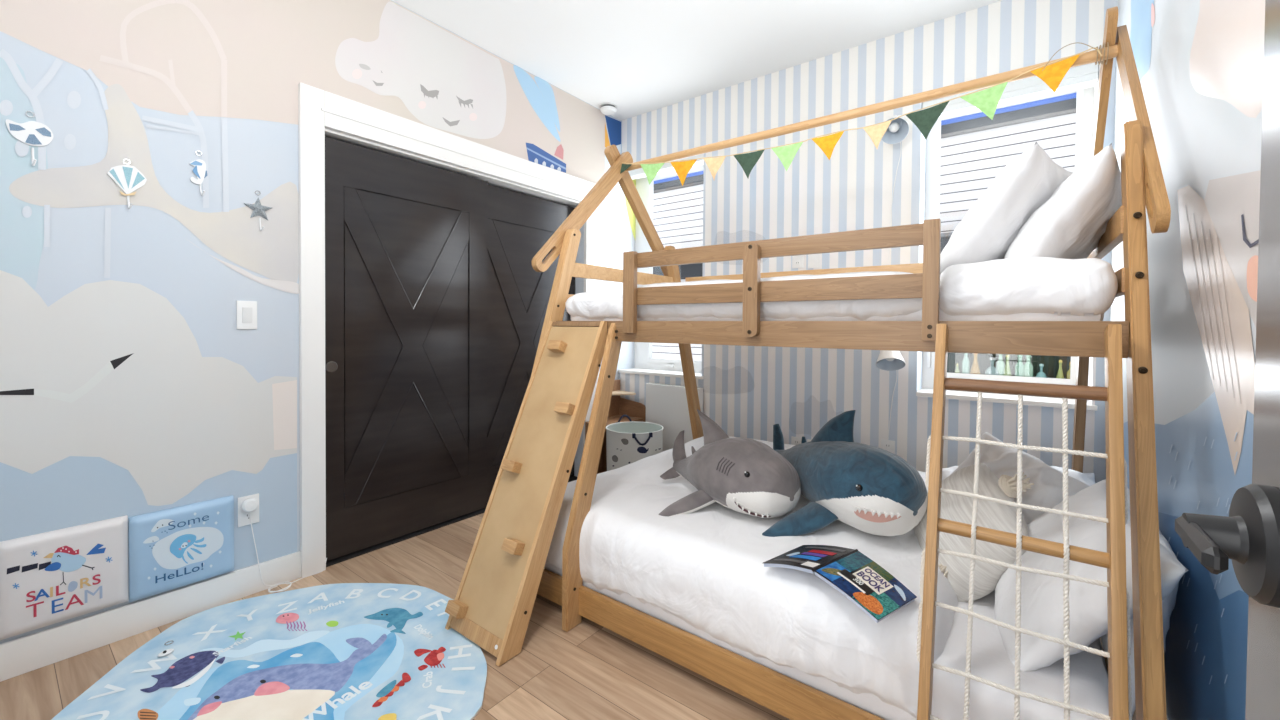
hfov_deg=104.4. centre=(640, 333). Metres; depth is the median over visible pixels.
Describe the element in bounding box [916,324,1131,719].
ladder
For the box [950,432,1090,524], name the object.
pillow
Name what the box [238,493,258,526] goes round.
power outlet
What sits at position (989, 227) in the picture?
pillow
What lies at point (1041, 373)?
glass bottle
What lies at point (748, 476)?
plush shark
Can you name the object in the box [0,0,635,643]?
wall
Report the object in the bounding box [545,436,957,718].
duvet
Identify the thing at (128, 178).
hook
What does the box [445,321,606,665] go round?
ramp
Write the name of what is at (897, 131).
reading lamp
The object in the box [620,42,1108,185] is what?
bunting
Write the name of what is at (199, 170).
hook
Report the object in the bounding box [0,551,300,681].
baseboard
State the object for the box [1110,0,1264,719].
wall
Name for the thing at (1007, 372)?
glass bottle
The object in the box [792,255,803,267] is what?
power outlet
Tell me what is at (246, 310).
light switch
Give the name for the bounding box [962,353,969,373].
glass bottle
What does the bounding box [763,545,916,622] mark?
open book
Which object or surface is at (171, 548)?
cushion
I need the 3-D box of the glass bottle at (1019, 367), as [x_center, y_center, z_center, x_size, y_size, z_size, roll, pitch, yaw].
[3.414,0.291,4.468,0.070,0.242,0.070,1,1,37]
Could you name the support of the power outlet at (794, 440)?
attached to the wall at (748, 390)
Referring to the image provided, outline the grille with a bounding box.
[648,383,699,387]
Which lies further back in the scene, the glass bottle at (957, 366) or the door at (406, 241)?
the glass bottle at (957, 366)
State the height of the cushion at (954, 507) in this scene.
0.418 m
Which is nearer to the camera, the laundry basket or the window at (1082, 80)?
the window at (1082, 80)
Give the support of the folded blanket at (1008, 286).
on the mattress at (917, 316)
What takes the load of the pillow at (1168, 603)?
on the mattress at (990, 660)
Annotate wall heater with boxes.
[646,383,702,451]
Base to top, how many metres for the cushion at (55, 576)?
0.314 m
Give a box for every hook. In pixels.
[6,111,52,165]
[107,159,146,208]
[189,151,206,195]
[244,190,271,230]
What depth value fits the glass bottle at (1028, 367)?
4.41 m
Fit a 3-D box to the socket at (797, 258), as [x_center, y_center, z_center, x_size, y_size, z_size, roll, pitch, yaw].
[1.003,-0.479,3.170,0.030,0.084,0.004,1,1,37]
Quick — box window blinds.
[652,92,1076,378]
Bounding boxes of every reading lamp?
[876,350,905,442]
[881,115,908,259]
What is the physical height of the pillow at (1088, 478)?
0.263 m
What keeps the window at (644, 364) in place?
in the wall at (748, 390)
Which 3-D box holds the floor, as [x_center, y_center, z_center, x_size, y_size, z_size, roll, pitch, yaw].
[-0.065,1.170,1.815,2.940,0.080,3.492,1,1,37]
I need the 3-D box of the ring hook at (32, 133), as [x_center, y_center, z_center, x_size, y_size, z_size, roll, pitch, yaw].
[-1.997,-0.642,1.624,0.034,0.181,0.099,1,1,37]
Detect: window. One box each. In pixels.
[618,154,703,378]
[916,62,1098,410]
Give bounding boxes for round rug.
[51,583,486,719]
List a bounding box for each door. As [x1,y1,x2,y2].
[325,137,487,561]
[487,184,574,503]
[1175,0,1279,719]
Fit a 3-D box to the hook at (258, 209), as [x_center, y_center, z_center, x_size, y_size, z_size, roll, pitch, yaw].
[-1.625,-0.526,2.117,0.034,0.174,0.102,1,1,37]
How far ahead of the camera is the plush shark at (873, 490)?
1.70 m
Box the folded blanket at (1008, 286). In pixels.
[939,257,1117,315]
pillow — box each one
[940,142,1072,273]
[942,466,1095,484]
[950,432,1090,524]
[994,479,1188,671]
[1004,143,1121,258]
[1101,489,1178,716]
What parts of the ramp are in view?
rail, rail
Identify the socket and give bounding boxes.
[244,512,253,519]
[795,255,799,265]
[885,443,890,448]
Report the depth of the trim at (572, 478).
2.68 m
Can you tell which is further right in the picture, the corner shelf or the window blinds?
the window blinds
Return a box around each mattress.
[544,563,1108,719]
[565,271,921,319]
[571,307,1103,320]
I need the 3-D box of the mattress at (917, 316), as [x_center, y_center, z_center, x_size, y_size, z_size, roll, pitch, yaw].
[0.713,-0.078,2.195,1.870,0.095,1.040,1,1,37]
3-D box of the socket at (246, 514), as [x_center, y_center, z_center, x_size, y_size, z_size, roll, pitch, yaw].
[-1.666,0.751,2.112,0.004,0.085,0.033,1,1,37]
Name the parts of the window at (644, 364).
sill, sash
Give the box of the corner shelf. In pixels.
[585,380,645,473]
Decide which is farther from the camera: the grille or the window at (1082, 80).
the grille
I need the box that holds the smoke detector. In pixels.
[599,102,616,114]
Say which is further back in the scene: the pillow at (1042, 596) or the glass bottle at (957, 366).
the glass bottle at (957, 366)
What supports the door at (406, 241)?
in the wall at (130, 384)
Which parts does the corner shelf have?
panel, panel, panel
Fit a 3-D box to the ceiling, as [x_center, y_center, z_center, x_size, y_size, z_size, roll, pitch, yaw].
[0.002,-1.750,1.826,3.140,0.100,3.842,1,1,37]
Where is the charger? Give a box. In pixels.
[241,498,326,592]
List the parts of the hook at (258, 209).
hook rod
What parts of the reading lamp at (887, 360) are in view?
lamp shade, cord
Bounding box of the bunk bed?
[531,6,1170,719]
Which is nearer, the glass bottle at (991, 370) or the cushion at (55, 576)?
the cushion at (55, 576)
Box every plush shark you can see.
[658,409,800,517]
[762,410,927,536]
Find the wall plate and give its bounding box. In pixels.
[808,254,819,268]
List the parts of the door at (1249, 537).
handle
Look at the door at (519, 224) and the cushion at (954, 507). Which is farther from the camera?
the door at (519, 224)
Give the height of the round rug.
0.010 m
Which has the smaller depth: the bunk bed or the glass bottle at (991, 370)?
the bunk bed
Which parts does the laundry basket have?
handle, handle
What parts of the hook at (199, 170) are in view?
hook rod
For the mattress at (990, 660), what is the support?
on the bunk bed
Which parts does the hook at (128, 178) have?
hook rod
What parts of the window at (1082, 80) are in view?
sill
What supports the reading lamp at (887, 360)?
attached to the wall at (748, 390)
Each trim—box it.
[298,82,600,577]
[326,476,576,566]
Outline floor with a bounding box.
[0,513,1135,719]
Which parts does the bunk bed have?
post, support leg, guard rail, guard post, post, guard post, guard rail, guard rail, guard rail, rail, guard post, post, guard rail, guard rail, post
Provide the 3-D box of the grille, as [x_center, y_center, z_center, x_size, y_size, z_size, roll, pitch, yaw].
[0.241,0.384,3.707,0.435,0.002,0.043,1,1,37]
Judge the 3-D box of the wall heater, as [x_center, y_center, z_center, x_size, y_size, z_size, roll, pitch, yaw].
[0.248,0.692,3.716,0.475,0.618,0.074,1,1,37]
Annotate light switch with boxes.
[236,301,256,328]
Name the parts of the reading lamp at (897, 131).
bulb, cord, lamp shade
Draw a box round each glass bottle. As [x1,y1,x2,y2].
[955,363,959,372]
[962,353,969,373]
[970,353,980,373]
[984,357,998,374]
[996,354,1003,374]
[1004,355,1011,375]
[1015,355,1023,376]
[1024,355,1032,376]
[1036,364,1046,377]
[1056,360,1063,378]
[1067,362,1070,378]
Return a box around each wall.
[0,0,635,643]
[619,0,1116,482]
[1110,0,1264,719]
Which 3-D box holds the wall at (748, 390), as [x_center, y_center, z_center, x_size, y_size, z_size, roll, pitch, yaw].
[1.077,-0.301,3.280,2.940,2.830,0.251,1,1,37]
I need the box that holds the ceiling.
[392,0,1001,120]
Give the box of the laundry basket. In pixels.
[606,414,663,470]
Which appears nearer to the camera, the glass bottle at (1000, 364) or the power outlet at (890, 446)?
the power outlet at (890, 446)
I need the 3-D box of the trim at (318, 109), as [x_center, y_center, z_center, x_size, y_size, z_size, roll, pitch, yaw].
[-0.987,-0.017,3.086,0.175,2.237,2.009,1,1,37]
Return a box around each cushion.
[0,515,128,639]
[128,495,233,602]
[914,463,1033,601]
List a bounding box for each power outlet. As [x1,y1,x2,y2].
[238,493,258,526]
[791,436,801,444]
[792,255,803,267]
[881,439,894,453]
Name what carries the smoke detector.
attached to the ceiling
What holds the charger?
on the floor
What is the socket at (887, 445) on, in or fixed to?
attached to the power outlet at (890, 446)
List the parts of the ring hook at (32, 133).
hook rod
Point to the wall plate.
(813, 259)
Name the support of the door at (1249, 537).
in the wall

